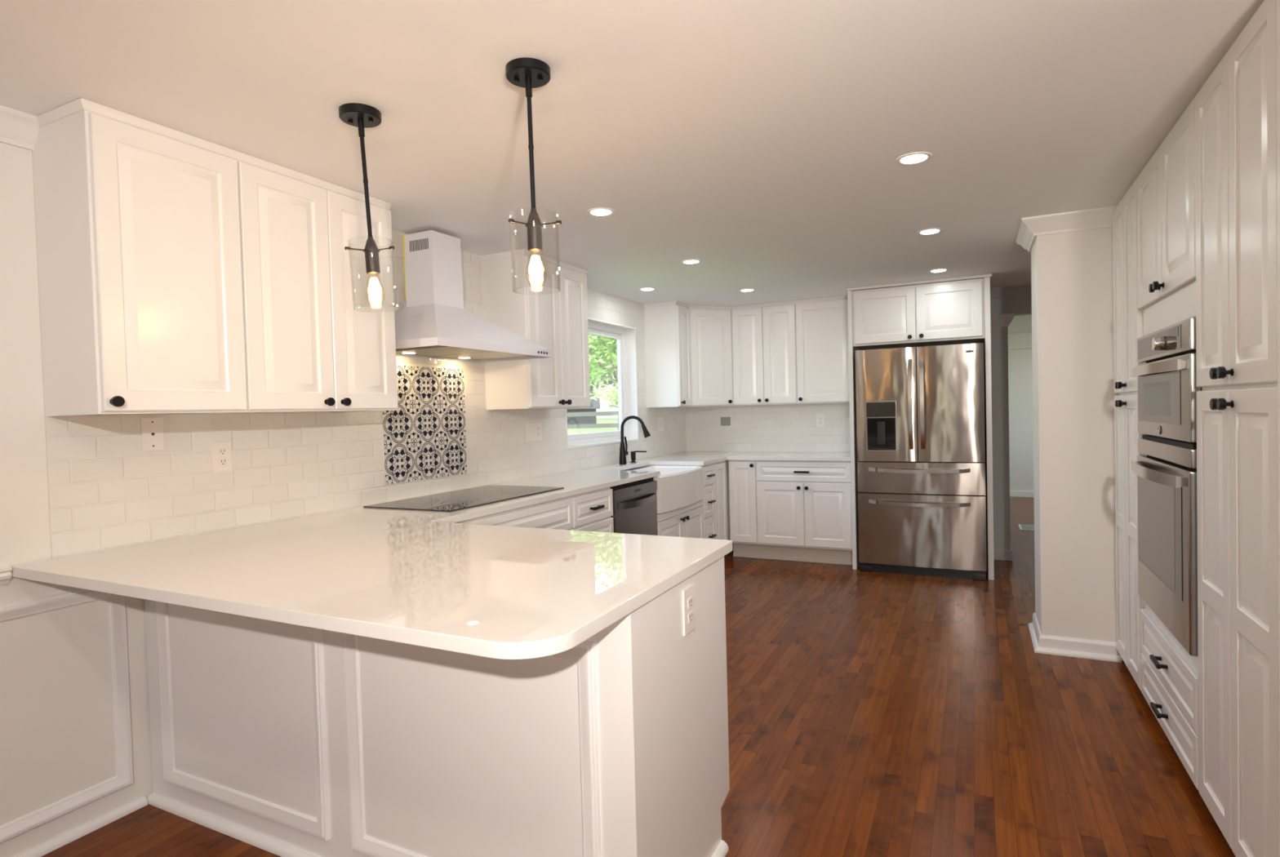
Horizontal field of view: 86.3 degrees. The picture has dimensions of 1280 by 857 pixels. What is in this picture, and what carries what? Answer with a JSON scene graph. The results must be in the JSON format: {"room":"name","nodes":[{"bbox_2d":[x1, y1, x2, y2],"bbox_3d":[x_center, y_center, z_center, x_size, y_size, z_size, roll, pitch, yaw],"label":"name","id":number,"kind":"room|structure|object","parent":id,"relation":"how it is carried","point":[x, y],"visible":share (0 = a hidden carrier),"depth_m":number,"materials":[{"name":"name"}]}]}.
{"room":"kitchen","nodes":[
{"label":"kitchen","id":0,"kind":"room"},
{"bbox_2d":[0,142,667,856],"bbox_3d":[-1.771,0.203,2.451,0.142,2.309,10.040,-1,2,26],"label":"wall","id":1,"kind":"structure","parent":0,"point":[57,735],"depth_m":2.10,"materials":[{"name":"paint"}]},
{"bbox_2d":[0,566,12,585],"bbox_3d":[-2.845,0.511,0.065,0.030,0.052,4.392,-1,2,26],"label":"trim","id":2,"kind":"structure","parent":1,"relation":"attached to","point":[5,571],"depth_m":2.02,"materials":[{"name":"paint"}]},
{"bbox_2d":[0,105,39,151],"bbox_3d":[-2.855,-0.822,0.035,0.072,0.085,4.580,-1,2,26],"label":"trim","id":3,"kind":"structure","parent":1,"relation":"attached to","point":[19,129],"depth_m":2.04,"materials":[{"name":"paint"}]},
{"bbox_2d":[0,588,133,844],"bbox_3d":[-2.265,0.903,1.247,0.017,0.696,2.397,-1,2,26],"label":"trim","id":4,"kind":"structure","parent":1,"relation":"attached to","point":[124,777],"depth_m":2.27,"materials":[{"name":"paint"}]},
{"bbox_2d":[14,795,147,856],"bbox_3d":[-2.752,1.365,0.239,0.022,0.026,4.730,-1,2,26],"label":"baseboard","id":5,"kind":"structure","parent":1,"relation":"attached to","point":[87,828],"depth_m":2.19,"materials":[{"name":"paint"}]},
{"bbox_2d":[32,97,247,416],"bbox_3d":[-1.607,-0.499,2.228,0.351,0.903,0.461,-1,2,26],"label":"upper cabinet","id":6,"kind":"object","parent":1,"relation":"attached to","point":[138,220],"visible":0.98,"depth_m":2.09,"materials":[{"name":"white wood"}]},
{"bbox_2d":[214,151,397,413],"bbox_3d":[-1.353,-0.518,2.745,0.351,0.903,0.691,-1,2,26],"label":"upper cabinet","id":7,"kind":"object","parent":1,"relation":"attached to","point":[308,348],"visible":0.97,"depth_m":2.62,"materials":[{"name":"white wood"}]},
{"bbox_2d":[31,151,686,559],"bbox_3d":[-0.707,-0.355,4.459,0.008,1.350,5.218,-1,2,26],"label":"wall tiles","id":8,"kind":"structure","parent":1,"relation":"attached to","point":[105,492],"depth_m":2.83,"materials":[{"name":"white tile"}]},
{"bbox_2d":[140,417,164,450],"bbox_3d":[-1.709,0.019,2.394,0.007,0.115,0.072,-1,2,26],"label":"phone jack plate","id":9,"kind":"object","parent":8,"relation":"attached to","point":[152,428],"visible":1,"depth_m":2.39,"materials":[{"name":"plastic"}]},
{"bbox_2d":[211,440,232,473],"bbox_3d":[-1.599,0.108,2.614,0.009,0.118,0.075,-1,2,26],"label":"outlet","id":10,"kind":"object","parent":8,"relation":"attached to","point":[221,451],"visible":1,"depth_m":2.61,"materials":[{"name":"plastic"}]},
{"bbox_2d":[217,448,226,455],"bbox_3d":[-1.597,0.089,2.612,0.002,0.027,0.033,-1,2,26],"label":"socket","id":11,"kind":"object","parent":10,"relation":"attached to","point":[221,451],"depth_m":2.61,"materials":[{"name":"plastic"}]},
{"bbox_2d":[218,457,227,466],"bbox_3d":[-1.596,0.128,2.613,0.002,0.027,0.033,-1,2,26],"label":"socket","id":12,"kind":"object","parent":10,"relation":"attached to","point":[222,461],"depth_m":2.61,"materials":[{"name":"plastic"}]},
{"bbox_2d":[382,364,466,484],"bbox_3d":[-1.121,-0.029,3.594,0.005,0.592,0.600,-1,2,26],"label":"tile panel","id":13,"kind":"object","parent":8,"relation":"attached to","point":[424,437],"visible":0.94,"depth_m":3.58,"materials":[{"name":"multicoloured tile"}]},
{"bbox_2d":[526,422,542,441],"bbox_3d":[-0.690,0.021,4.463,0.010,0.122,0.165,-1,2,26],"label":"outlet","id":14,"kind":"object","parent":8,"relation":"attached to","point":[534,432],"visible":1,"depth_m":4.46,"materials":[{"name":"plastic"}]},
{"bbox_2d":[657,416,663,431],"bbox_3d":[0.191,-0.041,6.253,0.010,0.135,0.118,-1,2,26],"label":"switch plate","id":15,"kind":"object","parent":8,"relation":"attached to","point":[660,420],"visible":1,"depth_m":6.25,"materials":[{"name":"plastic"}]},
{"bbox_2d":[394,230,551,362],"bbox_3d":[-0.913,-0.678,3.472,0.500,0.607,0.888,-1,2,26],"label":"range hood","id":16,"kind":"object","parent":1,"relation":"attached to","point":[434,322],"visible":0.98,"depth_m":3.38,"materials":[{"name":"white metal"}]},
{"bbox_2d":[480,248,590,409],"bbox_3d":[-0.613,-0.575,4.249,0.351,0.903,0.704,-1,2,26],"label":"upper cabinet","id":17,"kind":"object","parent":1,"relation":"attached to","point":[552,318],"visible":0.98,"depth_m":4.01,"materials":[{"name":"white wood"}]},
{"bbox_2d":[565,317,638,448],"bbox_3d":[-0.338,-0.357,5.348,0.139,0.960,1.140,-1,2,26],"label":"window","id":18,"kind":"structure","parent":1,"relation":"in","point":[625,335],"depth_m":5.80,"materials":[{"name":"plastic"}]},
{"bbox_2d":[643,301,692,407],"bbox_3d":[0.264,-0.642,6.033,0.351,0.903,0.299,-1,2,26],"label":"upper cabinet","id":19,"kind":"object","parent":1,"relation":"attached to","point":[668,353],"visible":1,"depth_m":5.93,"materials":[{"name":"white wood"}]},
{"bbox_2d":[678,305,733,407],"bbox_3d":[0.579,-0.658,6.378,0.611,0.903,0.620,-1,2,26],"label":"upper cabinet","id":20,"kind":"object","parent":1,"relation":"attached to","point":[711,338],"visible":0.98,"depth_m":6.16,"materials":[{"name":"white wood"}]},
{"bbox_2d":[0,0,1264,333],"bbox_3d":[1.907,-1.116,3.135,6.130,0.100,14.600,-1,2,26],"label":"ceiling","id":21,"kind":"structure","parent":0,"point":[758,142],"depth_m":2.10,"materials":[{"name":"paint"}]},
{"bbox_2d":[338,102,398,310],"bbox_3d":[-0.828,-0.667,2.095,0.153,0.603,0.147,-1,2,26],"label":"pendant light","id":22,"kind":"object","parent":21,"relation":"hanging from","point":[362,116],"visible":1,"depth_m":2.09,"materials":[{"name":"black metal"}]},
{"bbox_2d":[344,237,394,275],"bbox_3d":[-0.818,-0.531,2.092,0.134,0.111,0.140,-1,2,26],"label":"socket","id":23,"kind":"object","parent":22,"relation":"attached to","point":[371,251],"depth_m":2.09,"materials":[{"name":"brown metal"}]},
{"bbox_2d":[505,57,561,293],"bbox_3d":[-0.288,-0.676,1.855,0.145,0.601,0.143,-1,2,26],"label":"pendant light","id":24,"kind":"object","parent":21,"relation":"hanging from","point":[528,73],"visible":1,"depth_m":1.85,"materials":[{"name":"black metal"}]},
{"bbox_2d":[508,209,561,253],"bbox_3d":[-0.280,-0.540,1.855,0.134,0.110,0.140,-1,2,26],"label":"socket","id":25,"kind":"object","parent":24,"relation":"attached to","point":[534,226],"depth_m":1.85,"materials":[{"name":"black metal"}]},
{"bbox_2d":[586,207,614,216],"bbox_3d":[-0.183,-1.010,3.192,0.132,0.005,0.132,-1,2,26],"label":"recessed light","id":26,"kind":"object","parent":21,"relation":"in","point":[601,211],"visible":1,"depth_m":3.18,"materials":[{"name":"paint"}]},
{"bbox_2d":[591,209,611,215],"bbox_3d":[-0.183,-1.010,3.192,0.096,0.002,0.096,-1,2,26],"label":"diffuser","id":27,"kind":"object","parent":26,"relation":"attached to","point":[597,212],"depth_m":3.19,"materials":[{"name":"white plastic"}]},
{"bbox_2d":[639,287,655,291],"bbox_3d":[0.057,-1.067,5.237,0.132,0.005,0.132,-1,2,26],"label":"recessed light","id":28,"kind":"object","parent":21,"relation":"in","point":[646,289],"visible":1,"depth_m":5.23,"materials":[{"name":"paint"}]},
{"bbox_2d":[641,288,653,290],"bbox_3d":[0.057,-1.067,5.237,0.096,0.002,0.096,-1,2,26],"label":"diffuser","id":29,"kind":"object","parent":28,"relation":"attached to","point":[642,289],"depth_m":5.23,"materials":[{"name":"white plastic"}]},
{"bbox_2d":[680,259,701,264],"bbox_3d":[0.323,-1.051,4.308,0.132,0.005,0.132,-1,2,26],"label":"recessed light","id":30,"kind":"object","parent":21,"relation":"in","point":[686,261],"visible":1,"depth_m":4.29,"materials":[{"name":"paint"}]},
{"bbox_2d":[683,260,698,263],"bbox_3d":[0.323,-1.051,4.308,0.096,0.002,0.096,-1,2,26],"label":"diffuser","id":31,"kind":"object","parent":30,"relation":"attached to","point":[684,261],"depth_m":4.30,"materials":[{"name":"white plastic"}]},
{"bbox_2d":[738,288,755,292],"bbox_3d":[0.847,-1.092,5.396,0.132,0.005,0.132,-1,2,26],"label":"recessed light","id":32,"kind":"object","parent":21,"relation":"in","point":[741,290],"visible":1,"depth_m":5.38,"materials":[{"name":"paint"}]},
{"bbox_2d":[895,151,932,165],"bbox_3d":[1.044,-1.028,2.604,0.132,0.005,0.132,-1,2,26],"label":"recessed light","id":33,"kind":"object","parent":21,"relation":"in","point":[917,157],"visible":1,"depth_m":2.59,"materials":[{"name":"paint"}]},
{"bbox_2d":[900,154,927,164],"bbox_3d":[1.044,-1.028,2.604,0.096,0.002,0.096,-1,2,26],"label":"diffuser","id":34,"kind":"object","parent":33,"relation":"attached to","point":[906,158],"depth_m":2.60,"materials":[{"name":"white plastic"}]},
{"bbox_2d":[916,227,942,235],"bbox_3d":[1.575,-1.069,3.711,0.132,0.005,0.132,-1,2,26],"label":"recessed light","id":35,"kind":"object","parent":21,"relation":"in","point":[928,231],"visible":1,"depth_m":3.70,"materials":[{"name":"paint"}]},
{"bbox_2d":[920,229,939,234],"bbox_3d":[1.575,-1.069,3.711,0.096,0.002,0.096,-1,2,26],"label":"diffuser","id":36,"kind":"object","parent":35,"relation":"attached to","point":[925,231],"depth_m":3.70,"materials":[{"name":"white plastic"}]},
{"bbox_2d":[928,268,948,272],"bbox_3d":[2.101,-1.110,4.804,0.132,0.005,0.132,-1,2,26],"label":"recessed light","id":37,"kind":"object","parent":21,"relation":"in","point":[938,270],"visible":1,"depth_m":4.79,"materials":[{"name":"paint"}]},
{"bbox_2d":[931,269,945,272],"bbox_3d":[2.101,-1.110,4.804,0.096,0.002,0.096,-1,2,26],"label":"diffuser","id":38,"kind":"object","parent":37,"relation":"attached to","point":[933,270],"depth_m":4.80,"materials":[{"name":"white plastic"}]},
{"bbox_2d":[40,497,1235,856],"bbox_3d":[2.026,1.211,3.164,6.000,0.060,14.600,-1,2,26],"label":"floor","id":39,"kind":"structure","parent":0,"point":[873,713],"depth_m":2.69,"materials":[{"name":"brown wood"}]},
{"bbox_2d":[144,555,729,856],"bbox_3d":[-0.704,0.842,2.249,1.918,0.866,0.707,-1,2,26],"label":"base cabinet","id":40,"kind":"object","parent":39,"relation":"on","point":[282,740],"visible":0.59,"depth_m":1.85,"materials":[{"name":"paint"}]},
{"bbox_2d":[682,583,695,636],"bbox_3d":[0.133,0.485,1.827,0.009,0.122,0.078,-1,2,26],"label":"outlet","id":41,"kind":"object","parent":40,"relation":"attached to","point":[688,593],"visible":1,"depth_m":1.82,"materials":[{"name":"plastic"}]},
{"bbox_2d":[687,596,693,608],"bbox_3d":[0.135,0.465,1.826,0.002,0.027,0.033,-1,2,26],"label":"socket","id":42,"kind":"object","parent":41,"relation":"attached to","point":[690,599],"depth_m":1.82,"materials":[{"name":"plastic"}]},
{"bbox_2d":[688,610,693,623],"bbox_3d":[0.136,0.504,1.827,0.002,0.027,0.033,-1,2,26],"label":"socket","id":43,"kind":"object","parent":41,"relation":"attached to","point":[690,612],"depth_m":1.83,"materials":[{"name":"plastic"}]},
{"bbox_2d":[455,496,573,530],"bbox_3d":[-0.858,0.819,3.354,0.664,0.865,1.074,-1,2,26],"label":"base cabinet","id":44,"kind":"object","parent":39,"relation":"on","point":[557,514],"visible":0.07,"depth_m":3.40,"materials":[{"name":"white wood"}]},
{"bbox_2d":[569,487,613,533],"bbox_3d":[-0.519,0.793,4.038,0.667,0.865,0.454,-1,2,26],"label":"base cabinet","id":45,"kind":"object","parent":39,"relation":"on","point":[593,511],"visible":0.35,"depth_m":3.90,"materials":[{"name":"white wood"}]},
{"bbox_2d":[609,477,657,535],"bbox_3d":[-0.267,0.775,4.517,0.662,0.863,0.622,-1,2,26],"label":"dishwasher","id":46,"kind":"object","parent":39,"relation":"on","point":[634,503],"visible":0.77,"depth_m":4.36,"materials":[{"name":"silver metal"}]},
{"bbox_2d":[631,465,704,538],"bbox_3d":[0.052,0.749,5.203,0.664,0.865,0.883,-1,2,26],"label":"base cabinet","id":47,"kind":"object","parent":39,"relation":"on","point":[688,521],"visible":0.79,"depth_m":5.10,"materials":[{"name":"white wood"}]},
{"bbox_2d":[686,463,716,539],"bbox_3d":[0.305,0.730,5.715,0.667,0.865,0.260,-1,2,26],"label":"base cabinet","id":48,"kind":"object","parent":39,"relation":"on","point":[709,500],"visible":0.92,"depth_m":5.57,"materials":[{"name":"white wood"}]},
{"bbox_2d":[711,460,733,550],"bbox_3d":[0.554,0.710,6.261,0.633,0.865,0.941,-1,2,26],"label":"base cabinet","id":49,"kind":"object","parent":39,"relation":"on","point":[721,483],"visible":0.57,"depth_m":5.86,"materials":[{"name":"white wood"}]},
{"bbox_2d":[728,460,760,558],"bbox_3d":[1.021,0.699,6.198,0.249,0.865,0.642,-1,2,26],"label":"base cabinet","id":50,"kind":"object","parent":39,"relation":"on","point":[742,473],"visible":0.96,"depth_m":5.94,"materials":[{"name":"white wood"}]},
{"bbox_2d":[755,460,852,564],"bbox_3d":[1.490,0.693,5.965,0.799,0.865,0.645,-1,2,26],"label":"base cabinet","id":51,"kind":"object","parent":39,"relation":"on","point":[804,508],"visible":0.91,"depth_m":5.71,"materials":[{"name":"white wood"}]},
{"bbox_2d":[11,451,850,659],"bbox_3d":[0.146,0.326,4.006,1.906,0.032,5.322,-1,2,26],"label":"countertop","id":52,"kind":"structure","parent":51,"relation":"on","point":[427,579],"depth_m":1.85,"materials":[{"name":"white stone"}]},
{"bbox_2d":[363,484,564,511],"bbox_3d":[-0.853,0.345,3.470,0.521,0.007,0.912,-1,2,26],"label":"cooktop","id":53,"kind":"object","parent":52,"relation":"in","point":[455,500],"visible":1,"depth_m":3.37,"materials":[{"name":"black glass"}]},
{"bbox_2d":[619,415,650,464],"bbox_3d":[-0.041,0.089,5.401,0.254,0.382,0.082,-1,1,4],"label":"faucet","id":54,"kind":"object","parent":52,"relation":"on","point":[623,450],"visible":1,"depth_m":5.38,"materials":[{"name":"black metal"}]},
{"bbox_2d":[630,450,646,462],"bbox_3d":[-0.012,0.228,5.566,0.136,0.094,0.051,-2,1,-1],"label":"soap dispenser","id":55,"kind":"object","parent":52,"relation":"on","point":[633,453],"visible":1,"depth_m":5.55,"materials":[{"name":"black metal"}]},
{"bbox_2d":[630,466,703,513],"bbox_3d":[0.143,0.446,5.151,0.486,0.254,0.830,-1,2,26],"label":"sink","id":56,"kind":"object","parent":52,"relation":"in","point":[677,486],"visible":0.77,"depth_m":4.98,"materials":[{"name":"white ceramic"}]},
{"bbox_2d":[847,290,860,569],"bbox_3d":[1.841,0.007,5.753,0.032,2.227,0.673,-1,2,26],"label":"refrigerator surround","id":57,"kind":"object","parent":39,"relation":"on","point":[851,349],"visible":0.44,"depth_m":5.46,"materials":[{"name":"white wood"}]},
{"bbox_2d":[854,342,986,581],"bbox_3d":[2.263,0.241,5.487,0.905,1.750,0.759,-1,2,26],"label":"refrigerator","id":58,"kind":"object","parent":39,"relation":"on","point":[922,505],"visible":1,"depth_m":5.18,"materials":[{"name":"silver metal"}]},
{"bbox_2d":[983,276,994,580],"bbox_3d":[2.716,-0.005,5.323,0.038,2.227,0.673,-1,2,26],"label":"refrigerator surround","id":59,"kind":"object","parent":39,"relation":"on","point":[988,380],"visible":0.89,"depth_m":5.03,"materials":[{"name":"white wood"}]},
{"bbox_2d":[1017,524,1034,530],"bbox_3d":[4.028,1.027,7.090,0.160,0.008,0.340,-1,2,26],"label":"floor vent","id":60,"kind":"object","parent":39,"relation":"in","point":[1022,527],"visible":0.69,"depth_m":7.07,"materials":[{"name":"white metal"}]},
{"bbox_2d":[1112,179,1145,690],"bbox_3d":[2.525,0.048,3.010,0.700,2.245,0.572,-1,2,26],"label":"tall cabinet","id":61,"kind":"object","parent":39,"relation":"on","point":[1128,326],"visible":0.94,"depth_m":3.12,"materials":[{"name":"white wood"}]},
{"bbox_2d":[1136,98,1204,790],"bbox_3d":[2.211,0.072,2.375,0.703,2.245,0.845,-1,2,26],"label":"tall cabinet","id":62,"kind":"object","parent":39,"relation":"on","point":[1166,185],"visible":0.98,"depth_m":2.43,"materials":[{"name":"white wood"}]},
{"bbox_2d":[1131,434,1198,657],"bbox_3d":[2.165,0.372,2.397,0.653,0.676,0.783,-1,2,26],"label":"wall oven","id":63,"kind":"object","parent":62,"relation":"in","point":[1167,512],"visible":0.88,"depth_m":2.38,"materials":[{"name":"silver metal"}]},
{"bbox_2d":[1132,316,1201,442],"bbox_3d":[2.110,-0.169,2.404,0.544,0.396,0.783,-1,2,26],"label":"microwave oven","id":64,"kind":"object","parent":62,"relation":"in","point":[1167,388],"visible":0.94,"depth_m":2.37,"materials":[{"name":"silver metal"}]},
{"bbox_2d":[1194,0,1279,856],"bbox_3d":[1.879,0.098,1.695,0.700,2.245,0.669,-1,2,26],"label":"tall cabinet","id":65,"kind":"object","parent":39,"relation":"on","point":[1237,107],"visible":1,"depth_m":1.78,"materials":[{"name":"white wood"}]},
{"bbox_2d":[689,346,986,560],"bbox_3d":[1.692,0.018,6.264,2.708,2.309,0.094,-1,2,26],"label":"wall","id":66,"kind":"structure","parent":0,"point":[984,346],"depth_m":5.65,"materials":[{"name":"paint"}]},
{"bbox_2d":[731,300,797,405],"bbox_3d":[1.166,-0.670,6.239,0.588,0.903,0.351,-1,2,26],"label":"upper cabinet","id":67,"kind":"object","parent":66,"relation":"attached to","point":[764,344],"visible":1,"depth_m":6.11,"materials":[{"name":"white wood"}]},
{"bbox_2d":[685,402,850,452],"bbox_3d":[1.217,-0.022,6.439,1.687,0.486,0.008,-1,2,26],"label":"wall tiles","id":68,"kind":"structure","parent":66,"relation":"attached to","point":[779,428],"depth_m":6.43,"materials":[{"name":"white tile"}]},
{"bbox_2d":[720,417,730,426],"bbox_3d":[0.828,-0.069,6.618,0.100,0.084,0.010,-1,2,26],"label":"outlet","id":69,"kind":"object","parent":68,"relation":"attached to","point":[725,421],"visible":1,"depth_m":6.62,"materials":[{"name":"white plastic"}]},
{"bbox_2d":[816,413,825,426],"bbox_3d":[1.643,-0.072,6.218,0.078,0.120,0.009,-1,2,26],"label":"outlet","id":70,"kind":"object","parent":68,"relation":"attached to","point":[820,417],"visible":1,"depth_m":6.21,"materials":[{"name":"plastic"}]},
{"bbox_2d":[795,295,849,404],"bbox_3d":[1.653,-0.677,6.000,0.498,0.903,0.351,-1,2,26],"label":"upper cabinet","id":71,"kind":"object","parent":66,"relation":"attached to","point":[821,323],"visible":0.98,"depth_m":5.88,"materials":[{"name":"white wood"}]},
{"bbox_2d":[846,273,991,350],"bbox_3d":[2.252,-0.901,5.494,1.024,0.463,0.709,-1,2,26],"label":"upper cabinet","id":72,"kind":"object","parent":66,"relation":"attached to","point":[951,310],"visible":1,"depth_m":5.21,"materials":[{"name":"white wood"}]},
{"bbox_2d":[990,296,1031,549],"bbox_3d":[4.684,-0.046,5.656,3.200,2.309,1.500,-1,2,26],"label":"wall","id":73,"kind":"structure","parent":0,"point":[1018,306],"depth_m":5.65,"materials":[{"name":"paint"}]},
{"bbox_2d":[993,546,1013,560],"bbox_3d":[3.342,1.023,6.349,0.152,0.089,1.514,-1,2,26],"label":"baseboard","id":74,"kind":"structure","parent":73,"relation":"attached to","point":[998,554],"depth_m":5.67,"materials":[{"name":"paint"}]},
{"bbox_2d":[1000,313,1014,328],"bbox_3d":[3.097,-0.892,5.764,0.098,0.099,0.450,-1,2,26],"label":"trim","id":75,"kind":"structure","parent":73,"relation":"attached to","point":[1006,319],"depth_m":5.58,"materials":[{"name":"paint"}]},
{"bbox_2d":[990,284,1031,299],"bbox_3d":[4.309,-1.131,4.924,3.200,0.085,0.072,-1,2,26],"label":"trim","id":76,"kind":"structure","parent":73,"relation":"attached to","point":[1020,291],"depth_m":5.55,"materials":[{"name":"paint"}]},
{"bbox_2d":[1008,332,1033,491],"bbox_3d":[5.621,-0.159,9.261,4.700,2.309,0.100,-1,2,26],"label":"wall","id":77,"kind":"structure","parent":0,"point":[1020,361],"depth_m":9.39,"materials":[{"name":"paint"}]},
{"bbox_2d":[1008,346,1034,497],"bbox_3d":[5.458,-0.091,9.268,2.400,2.060,0.035,-1,2,26],"label":"trim","id":78,"kind":"structure","parent":77,"relation":"attached to","point":[1021,494],"depth_m":9.38,"materials":[{"name":"paint"}]},
{"bbox_2d":[1031,226,1123,660],"bbox_3d":[3.519,0.049,3.072,3.012,2.309,0.410,-1,2,26],"label":"wall","id":79,"kind":"structure","parent":0,"point":[1073,394],"depth_m":3.48,"materials":[{"name":"paint"}]},
{"bbox_2d":[1015,205,1116,252],"bbox_3d":[2.336,-1.046,3.612,0.584,0.085,0.554,-1,2,26],"label":"trim","id":80,"kind":"structure","parent":79,"relation":"attached to","point":[1029,228],"depth_m":3.44,"materials":[{"name":"paint"}]},
{"bbox_2d":[1028,613,1121,662],"bbox_3d":[2.409,1.114,3.657,0.546,0.089,0.478,-1,2,26],"label":"baseboard","id":81,"kind":"structure","parent":79,"relation":"attached to","point":[1043,644],"depth_m":3.50,"materials":[{"name":"paint"}]},
{"label":"outside","id":82,"kind":"structure","parent":0,"visible":0},
{"bbox_2d":[567,415,1019,497],"bbox_3d":[-1.306,0.097,32.938,50.005,1.600,54.104,-2,1,-2],"label":"lawn","id":83,"kind":"structure","parent":82,"point":[605,419],"depth_m":22.16,"materials":[{"name":"green plant"}]},
{"bbox_2d":[566,394,599,424],"bbox_3d":[-3.398,-0.619,24.627,3.900,1.150,1.800,-2,1,-2],"label":"shed","id":84,"kind":"object","parent":83,"relation":"on","point":[594,404],"visible":0.24,"depth_m":23.94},
{"bbox_2d":[567,411,619,428],"bbox_3d":[-0.655,-0.002,15.992,16.081,1.000,0.100,-2,1,-2],"label":"rail fence","id":85,"kind":"object","parent":83,"relation":"on","point":[597,413],"visible":0.05,"depth_m":15.93,"materials":[{"name":"white wood"}]},
{"bbox_2d":[588,333,616,394],"bbox_3d":[-2.771,-3.299,25.820,4.726,6.242,4.561,-2,2,-27],"label":"tree","id":86,"kind":"object","parent":83,"relation":"on","point":[592,388],"visible":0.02,"depth_m":25.36,"materials":[{"name":"green plant"}]},
{"bbox_2d":[588,334,619,431],"bbox_3d":[-0.554,-2.609,19.762,3.798,5.539,3.707,-2,1,-14],"label":"tree","id":87,"kind":"object","parent":83,"relation":"on","point":[606,345],"visible":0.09,"depth_m":19.47,"materials":[{"name":"green plant"}]},
{"bbox_2d":[590,382,618,408],"bbox_3d":[-0.117,-0.289,14.521,2.056,1.632,1.534,-2,2,-35],"label":"tree","id":88,"kind":"object","parent":83,"relation":"on","point":[608,393],"visible":0.15,"depth_m":14.36,"materials":[{"name":"green plant"}]},
{"bbox_2d":[593,351,617,393],"bbox_3d":[0.478,-3.856,31.453,6.138,6.705,6.746,-1,2,26],"label":"tree","id":89,"kind":"object","parent":83,"relation":"on","point":[610,382],"visible":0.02,"depth_m":30.47,"materials":[{"name":"green plant"}]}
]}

